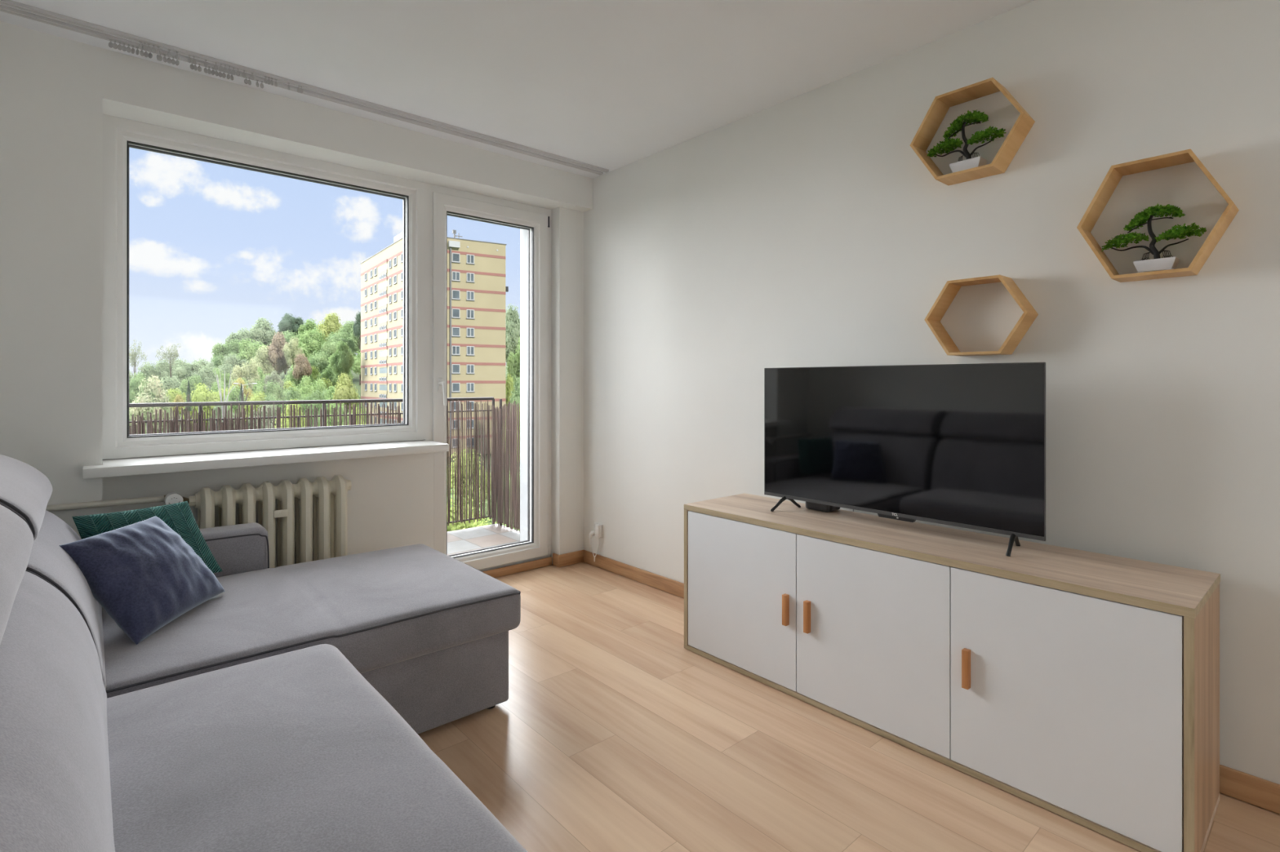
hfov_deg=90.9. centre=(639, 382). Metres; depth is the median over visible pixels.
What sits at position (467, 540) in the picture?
floor
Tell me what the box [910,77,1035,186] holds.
shelf
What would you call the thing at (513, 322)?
broadleaf tree
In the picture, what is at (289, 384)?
broadleaf tree
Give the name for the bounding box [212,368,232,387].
broadleaf tree
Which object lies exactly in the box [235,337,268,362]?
broadleaf tree
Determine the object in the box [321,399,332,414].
broadleaf tree
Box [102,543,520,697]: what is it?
cushion
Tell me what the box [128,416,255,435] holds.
screen
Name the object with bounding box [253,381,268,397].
broadleaf tree
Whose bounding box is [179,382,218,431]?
broadleaf tree
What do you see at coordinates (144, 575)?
cushion
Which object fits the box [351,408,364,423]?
broadleaf tree
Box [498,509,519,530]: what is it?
broadleaf tree
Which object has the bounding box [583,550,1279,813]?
baseboard
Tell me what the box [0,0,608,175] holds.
track
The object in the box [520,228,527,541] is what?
wall
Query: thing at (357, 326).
broadleaf tree
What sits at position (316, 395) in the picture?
broadleaf tree
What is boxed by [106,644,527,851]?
seat cushion
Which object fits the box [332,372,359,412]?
broadleaf tree
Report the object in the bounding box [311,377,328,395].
broadleaf tree
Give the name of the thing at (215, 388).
broadleaf tree
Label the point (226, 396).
broadleaf tree
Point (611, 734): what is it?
floor
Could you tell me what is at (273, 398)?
broadleaf tree
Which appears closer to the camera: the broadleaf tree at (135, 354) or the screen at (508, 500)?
the screen at (508, 500)
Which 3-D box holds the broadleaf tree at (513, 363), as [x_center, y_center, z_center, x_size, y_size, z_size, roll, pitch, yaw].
[-23.266,0.901,120.017,4.912,16.457,5.097,0,0,-39]
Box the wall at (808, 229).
[583,0,1279,784]
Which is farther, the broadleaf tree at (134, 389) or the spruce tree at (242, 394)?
the broadleaf tree at (134, 389)
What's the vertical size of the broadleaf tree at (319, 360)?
12.138 m
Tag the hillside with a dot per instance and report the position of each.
(356, 380)
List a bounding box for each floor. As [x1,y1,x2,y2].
[417,561,1279,851]
[447,524,519,555]
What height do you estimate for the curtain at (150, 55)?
0.034 m
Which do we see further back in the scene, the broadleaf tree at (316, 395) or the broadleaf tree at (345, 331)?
the broadleaf tree at (345, 331)
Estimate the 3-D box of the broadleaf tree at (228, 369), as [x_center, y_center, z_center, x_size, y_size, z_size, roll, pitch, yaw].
[-86.146,1.947,129.930,5.746,11.689,5.538,0,0,20]
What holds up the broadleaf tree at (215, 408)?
on the hillside
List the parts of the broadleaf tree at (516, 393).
crown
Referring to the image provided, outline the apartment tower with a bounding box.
[360,230,508,456]
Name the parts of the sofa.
armrest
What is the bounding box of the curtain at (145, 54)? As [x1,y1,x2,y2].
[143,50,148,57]
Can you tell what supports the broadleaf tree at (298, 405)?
on the hillside
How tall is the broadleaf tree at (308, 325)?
12.997 m
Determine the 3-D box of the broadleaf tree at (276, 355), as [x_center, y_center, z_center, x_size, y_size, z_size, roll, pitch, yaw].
[-80.461,-3.371,140.089,6.476,15.908,6.731,0,0,-35]
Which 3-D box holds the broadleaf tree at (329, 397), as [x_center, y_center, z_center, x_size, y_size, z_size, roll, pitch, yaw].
[-44.679,5.792,92.039,4.304,10.710,4.141,0,0,6]
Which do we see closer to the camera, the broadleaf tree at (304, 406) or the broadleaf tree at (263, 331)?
the broadleaf tree at (304, 406)
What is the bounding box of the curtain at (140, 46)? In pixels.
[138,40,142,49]
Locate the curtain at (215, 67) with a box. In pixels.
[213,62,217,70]
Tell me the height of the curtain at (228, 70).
0.034 m
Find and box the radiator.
[188,475,351,568]
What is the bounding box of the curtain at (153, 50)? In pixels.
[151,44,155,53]
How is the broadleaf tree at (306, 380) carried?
on the hillside
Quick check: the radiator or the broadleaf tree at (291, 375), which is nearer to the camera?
the radiator
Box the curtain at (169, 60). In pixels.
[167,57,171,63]
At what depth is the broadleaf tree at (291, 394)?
85.52 m
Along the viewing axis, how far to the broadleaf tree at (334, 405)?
61.38 m
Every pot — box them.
[949,155,986,173]
[1133,256,1179,273]
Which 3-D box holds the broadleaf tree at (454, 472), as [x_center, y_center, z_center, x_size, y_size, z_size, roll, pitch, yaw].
[-11.490,8.055,41.817,4.240,7.289,4.199,0,0,-9]
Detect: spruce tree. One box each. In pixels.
[182,380,195,432]
[234,382,248,430]
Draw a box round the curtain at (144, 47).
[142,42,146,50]
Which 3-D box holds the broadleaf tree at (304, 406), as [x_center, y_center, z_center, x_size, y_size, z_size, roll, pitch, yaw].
[-41.235,6.712,76.071,2.800,9.681,2.443,0,0,16]
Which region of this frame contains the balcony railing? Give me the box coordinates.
[128,396,502,525]
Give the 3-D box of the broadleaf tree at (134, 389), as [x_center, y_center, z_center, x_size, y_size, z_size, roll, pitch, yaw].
[-87.498,4.469,109.861,4.686,12.507,4.862,0,0,26]
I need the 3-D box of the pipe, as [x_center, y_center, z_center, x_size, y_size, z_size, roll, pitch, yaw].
[-2.196,0.494,2.446,0.763,0.073,0.164,0,0,-41]
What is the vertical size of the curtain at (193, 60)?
0.034 m
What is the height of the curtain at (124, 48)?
0.034 m
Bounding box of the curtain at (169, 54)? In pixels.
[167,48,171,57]
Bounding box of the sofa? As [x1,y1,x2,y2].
[0,454,527,851]
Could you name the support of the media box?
on the sideboard
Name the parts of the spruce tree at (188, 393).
crown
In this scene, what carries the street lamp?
on the hillside
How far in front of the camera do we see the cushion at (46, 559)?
1.68 m
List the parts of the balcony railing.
post, rail, rail, post, rail, post, post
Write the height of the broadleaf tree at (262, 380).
11.339 m
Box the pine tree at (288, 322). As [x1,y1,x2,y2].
[276,312,305,335]
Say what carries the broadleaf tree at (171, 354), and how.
on the hillside
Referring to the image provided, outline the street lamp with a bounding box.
[233,382,257,392]
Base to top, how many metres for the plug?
0.197 m
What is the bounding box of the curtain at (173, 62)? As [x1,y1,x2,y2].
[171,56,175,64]
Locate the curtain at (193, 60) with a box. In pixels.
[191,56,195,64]
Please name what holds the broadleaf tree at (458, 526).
on the hillside
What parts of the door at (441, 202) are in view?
handle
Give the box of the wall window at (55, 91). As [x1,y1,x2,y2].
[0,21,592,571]
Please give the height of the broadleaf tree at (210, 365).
13.675 m
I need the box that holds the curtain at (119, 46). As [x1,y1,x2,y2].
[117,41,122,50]
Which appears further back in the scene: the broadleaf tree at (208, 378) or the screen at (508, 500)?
the broadleaf tree at (208, 378)
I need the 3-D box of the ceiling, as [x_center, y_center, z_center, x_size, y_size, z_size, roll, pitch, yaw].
[0.404,-1.462,1.112,3.314,0.250,6.340,0,0,-41]
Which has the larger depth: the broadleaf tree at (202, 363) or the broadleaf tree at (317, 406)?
the broadleaf tree at (202, 363)
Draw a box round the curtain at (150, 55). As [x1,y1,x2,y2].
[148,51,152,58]
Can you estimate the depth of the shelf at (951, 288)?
2.27 m
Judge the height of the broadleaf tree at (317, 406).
9.684 m
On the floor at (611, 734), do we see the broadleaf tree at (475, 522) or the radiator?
the radiator
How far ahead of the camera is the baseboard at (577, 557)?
4.13 m
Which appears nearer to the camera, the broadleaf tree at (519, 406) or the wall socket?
the wall socket
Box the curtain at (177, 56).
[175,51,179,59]
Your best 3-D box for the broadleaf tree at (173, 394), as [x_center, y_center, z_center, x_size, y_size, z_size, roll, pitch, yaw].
[-61.703,6.054,83.916,3.077,10.824,2.685,0,0,-2]
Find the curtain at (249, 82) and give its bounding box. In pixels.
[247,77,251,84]
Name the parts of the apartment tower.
pane, pane, pane, pane, pane, pane, pane, pane, pane, pane, pane, pane, pane, pane, pane, pane, pane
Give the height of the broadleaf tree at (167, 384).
11.532 m
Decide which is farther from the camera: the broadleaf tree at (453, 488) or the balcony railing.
the broadleaf tree at (453, 488)
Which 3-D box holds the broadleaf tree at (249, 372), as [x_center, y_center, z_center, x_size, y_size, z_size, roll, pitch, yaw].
[-70.092,2.922,111.945,5.596,13.914,5.394,0,0,25]
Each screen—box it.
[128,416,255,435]
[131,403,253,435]
[254,399,493,525]
[492,400,519,533]
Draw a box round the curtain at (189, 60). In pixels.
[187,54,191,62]
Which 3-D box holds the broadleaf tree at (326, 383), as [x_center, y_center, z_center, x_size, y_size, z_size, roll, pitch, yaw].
[-55.918,4.410,112.162,5.180,10.370,5.374,0,0,45]
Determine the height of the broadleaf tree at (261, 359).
13.538 m
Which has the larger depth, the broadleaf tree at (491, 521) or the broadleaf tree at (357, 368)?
the broadleaf tree at (357, 368)
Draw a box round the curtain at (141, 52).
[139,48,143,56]
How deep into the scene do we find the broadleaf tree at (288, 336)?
163.31 m
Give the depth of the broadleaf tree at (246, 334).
177.23 m
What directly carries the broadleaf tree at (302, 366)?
on the hillside
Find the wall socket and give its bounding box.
[593,522,602,537]
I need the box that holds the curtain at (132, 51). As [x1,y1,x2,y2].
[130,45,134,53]
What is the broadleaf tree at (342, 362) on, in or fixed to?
on the hillside
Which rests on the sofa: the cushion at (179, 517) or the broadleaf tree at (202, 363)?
the cushion at (179, 517)
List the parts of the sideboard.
panel, door, handle, handle, door, panel, handle, door, panel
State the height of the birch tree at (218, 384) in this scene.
13.003 m
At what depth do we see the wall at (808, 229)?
2.23 m
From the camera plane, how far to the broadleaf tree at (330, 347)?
153.60 m
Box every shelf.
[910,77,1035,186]
[924,275,1038,355]
[1076,149,1239,282]
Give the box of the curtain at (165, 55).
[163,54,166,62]
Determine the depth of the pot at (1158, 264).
1.89 m
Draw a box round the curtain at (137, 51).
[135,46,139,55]
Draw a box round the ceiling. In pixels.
[0,0,1035,178]
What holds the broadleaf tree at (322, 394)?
on the hillside
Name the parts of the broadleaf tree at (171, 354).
crown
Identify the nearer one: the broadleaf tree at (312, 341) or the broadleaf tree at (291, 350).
the broadleaf tree at (291, 350)
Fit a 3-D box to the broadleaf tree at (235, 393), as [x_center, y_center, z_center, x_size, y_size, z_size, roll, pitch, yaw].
[-55.260,5.833,86.075,3.502,11.100,3.640,0,0,-14]
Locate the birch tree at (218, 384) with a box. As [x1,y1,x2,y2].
[214,369,236,422]
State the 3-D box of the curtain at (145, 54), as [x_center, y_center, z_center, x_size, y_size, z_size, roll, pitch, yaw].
[-1.968,-1.311,2.510,0.015,0.034,0.006,0,0,-16]
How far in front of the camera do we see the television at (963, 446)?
2.29 m
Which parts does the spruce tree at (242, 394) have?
crown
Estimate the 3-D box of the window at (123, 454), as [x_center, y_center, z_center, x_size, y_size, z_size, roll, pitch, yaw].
[-1.703,-0.383,3.036,1.472,1.508,0.387,0,0,-41]
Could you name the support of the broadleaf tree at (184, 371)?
on the hillside
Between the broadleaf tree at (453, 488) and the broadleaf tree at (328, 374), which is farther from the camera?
the broadleaf tree at (328, 374)
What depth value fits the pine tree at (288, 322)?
190.14 m
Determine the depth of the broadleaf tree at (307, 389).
97.59 m
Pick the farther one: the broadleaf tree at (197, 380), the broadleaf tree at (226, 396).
the broadleaf tree at (197, 380)
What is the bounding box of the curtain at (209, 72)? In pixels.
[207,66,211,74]
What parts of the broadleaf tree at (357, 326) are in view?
crown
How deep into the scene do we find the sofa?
1.34 m
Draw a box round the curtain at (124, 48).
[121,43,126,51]
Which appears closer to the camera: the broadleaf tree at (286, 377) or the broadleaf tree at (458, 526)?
the broadleaf tree at (458, 526)
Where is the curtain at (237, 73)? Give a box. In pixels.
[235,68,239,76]
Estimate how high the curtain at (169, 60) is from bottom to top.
0.034 m
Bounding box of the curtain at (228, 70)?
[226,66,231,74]
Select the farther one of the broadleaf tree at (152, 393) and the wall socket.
the broadleaf tree at (152, 393)
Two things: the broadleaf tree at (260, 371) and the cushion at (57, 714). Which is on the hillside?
the broadleaf tree at (260, 371)
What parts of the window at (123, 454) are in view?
sill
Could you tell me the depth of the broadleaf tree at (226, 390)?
97.55 m
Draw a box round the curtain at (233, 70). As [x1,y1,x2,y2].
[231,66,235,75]
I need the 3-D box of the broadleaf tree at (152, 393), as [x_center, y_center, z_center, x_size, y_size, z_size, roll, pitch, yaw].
[-55.902,5.376,71.972,4.793,12.486,4.612,0,0,13]
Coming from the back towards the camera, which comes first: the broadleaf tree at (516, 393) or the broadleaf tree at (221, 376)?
the broadleaf tree at (221, 376)
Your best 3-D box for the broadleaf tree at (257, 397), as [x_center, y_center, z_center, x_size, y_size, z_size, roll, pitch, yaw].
[-52.370,6.298,85.891,3.966,10.146,3.823,0,0,-22]
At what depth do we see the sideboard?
1.91 m
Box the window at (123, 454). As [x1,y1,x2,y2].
[82,114,448,479]
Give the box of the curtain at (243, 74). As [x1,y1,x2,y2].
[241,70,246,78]
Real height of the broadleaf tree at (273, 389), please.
11.330 m
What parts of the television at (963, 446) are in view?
leg, leg, leg, leg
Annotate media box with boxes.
[805,502,839,512]
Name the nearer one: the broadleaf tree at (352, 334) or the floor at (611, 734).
the floor at (611, 734)
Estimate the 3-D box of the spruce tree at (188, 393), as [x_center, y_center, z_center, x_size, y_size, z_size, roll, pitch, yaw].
[-45.871,5.736,64.001,1.087,11.854,1.094,0,0,-1]
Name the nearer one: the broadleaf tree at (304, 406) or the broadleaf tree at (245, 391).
the broadleaf tree at (304, 406)
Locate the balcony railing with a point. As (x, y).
(199, 405)
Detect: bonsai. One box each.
[926,110,1005,173]
[1101,203,1206,273]
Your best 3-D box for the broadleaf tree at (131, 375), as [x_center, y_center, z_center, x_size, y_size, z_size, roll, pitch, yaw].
[-114.262,3.029,140.011,5.593,12.307,6.410,0,0,-3]
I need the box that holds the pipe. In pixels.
[44,492,189,511]
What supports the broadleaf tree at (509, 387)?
on the hillside
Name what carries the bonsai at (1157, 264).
on the shelf at (1114, 175)
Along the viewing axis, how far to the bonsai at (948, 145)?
2.32 m
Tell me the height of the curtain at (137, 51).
0.034 m
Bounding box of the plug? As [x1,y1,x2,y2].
[589,529,599,561]
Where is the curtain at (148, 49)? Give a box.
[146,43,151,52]
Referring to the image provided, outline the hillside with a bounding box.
[128,364,519,478]
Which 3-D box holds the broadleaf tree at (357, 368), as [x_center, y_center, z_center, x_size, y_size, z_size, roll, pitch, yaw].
[-64.822,-3.552,148.081,6.256,9.696,7.169,0,0,-32]
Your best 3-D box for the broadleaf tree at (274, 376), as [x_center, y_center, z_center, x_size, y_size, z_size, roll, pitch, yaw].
[-57.111,4.539,98.076,3.267,12.702,3.390,0,0,3]
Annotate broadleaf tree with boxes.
[128,339,146,378]
[128,360,160,385]
[128,369,133,382]
[128,372,146,408]
[128,374,173,434]
[154,359,180,385]
[155,343,181,377]
[159,374,181,432]
[165,386,186,427]
[170,358,201,382]
[172,394,184,432]
[176,374,201,398]
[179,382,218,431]
[191,357,208,367]
[197,365,219,394]
[199,357,219,372]
[208,400,236,431]
[210,338,241,368]
[210,379,227,393]
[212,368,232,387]
[213,363,233,375]
[215,386,228,401]
[217,353,248,369]
[222,327,262,345]
[225,377,252,424]
[225,384,248,430]
[227,360,261,392]
[228,377,253,399]
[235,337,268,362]
[244,391,265,425]
[248,316,276,346]
[248,404,276,430]
[249,345,275,376]
[251,373,270,393]
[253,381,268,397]
[256,366,266,379]
[262,370,284,392]
[263,380,288,405]
[263,393,280,411]
[266,329,300,374]
[266,332,291,378]
[274,398,305,428]
[278,386,303,416]
[282,337,303,368]
[282,374,290,384]
[283,380,297,391]
[287,364,315,387]
[292,353,312,382]
[294,351,328,373]
[294,375,312,394]
[296,319,319,341]
[297,328,326,359]
[297,390,326,408]
[297,398,308,414]
[299,384,314,396]
[303,398,328,426]
[310,365,321,383]
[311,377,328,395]
[315,311,342,342]
[317,354,354,387]
[317,377,333,391]
[320,332,358,363]
[320,388,328,399]
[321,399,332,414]
[323,385,336,408]
[326,403,352,426]
[328,340,355,383]
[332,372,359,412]
[336,320,359,355]
[347,392,369,422]
[349,326,359,351]
[351,350,360,375]
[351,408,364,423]
[352,311,360,385]
[447,494,484,531]
[450,448,487,511]
[450,488,464,506]
[469,515,497,527]
[479,467,519,524]
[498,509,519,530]
[505,303,519,370]
[505,345,519,385]
[505,373,515,418]
[506,405,519,459]
[509,377,519,462]
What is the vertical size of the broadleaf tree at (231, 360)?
10.623 m
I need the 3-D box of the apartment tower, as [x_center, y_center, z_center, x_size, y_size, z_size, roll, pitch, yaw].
[-35.910,-5.450,106.486,16.319,37.300,31.657,0,0,-41]
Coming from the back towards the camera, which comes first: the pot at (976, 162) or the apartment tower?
the apartment tower
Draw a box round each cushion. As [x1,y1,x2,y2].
[0,569,115,851]
[25,510,106,688]
[58,515,225,644]
[71,501,222,573]
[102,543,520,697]
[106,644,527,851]
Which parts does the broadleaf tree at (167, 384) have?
crown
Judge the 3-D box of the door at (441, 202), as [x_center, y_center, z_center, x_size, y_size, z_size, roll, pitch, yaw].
[-0.897,0.003,3.866,0.852,2.279,0.172,0,0,-41]
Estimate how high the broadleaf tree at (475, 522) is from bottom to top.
6.571 m
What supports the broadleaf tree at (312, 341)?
on the hillside
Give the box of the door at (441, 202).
[425,182,551,570]
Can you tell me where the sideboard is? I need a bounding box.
[684,493,1220,851]
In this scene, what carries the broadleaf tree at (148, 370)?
on the hillside
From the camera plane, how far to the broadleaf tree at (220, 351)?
170.07 m
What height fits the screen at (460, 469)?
1.050 m
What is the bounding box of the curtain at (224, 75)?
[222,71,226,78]
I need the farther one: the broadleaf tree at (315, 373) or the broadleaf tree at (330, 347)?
the broadleaf tree at (330, 347)
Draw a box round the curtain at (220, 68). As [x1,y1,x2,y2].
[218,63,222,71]
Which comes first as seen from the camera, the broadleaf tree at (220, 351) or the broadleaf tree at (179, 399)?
the broadleaf tree at (179, 399)
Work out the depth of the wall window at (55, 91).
2.61 m
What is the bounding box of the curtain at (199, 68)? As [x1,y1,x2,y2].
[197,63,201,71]
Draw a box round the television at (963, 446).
[764,362,1045,556]
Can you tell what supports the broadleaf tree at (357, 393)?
on the hillside
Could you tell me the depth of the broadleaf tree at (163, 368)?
139.18 m
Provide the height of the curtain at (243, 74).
0.034 m
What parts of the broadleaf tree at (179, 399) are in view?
crown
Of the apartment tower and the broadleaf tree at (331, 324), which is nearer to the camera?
the apartment tower
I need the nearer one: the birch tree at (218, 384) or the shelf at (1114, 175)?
the shelf at (1114, 175)
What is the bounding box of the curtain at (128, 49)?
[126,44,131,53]

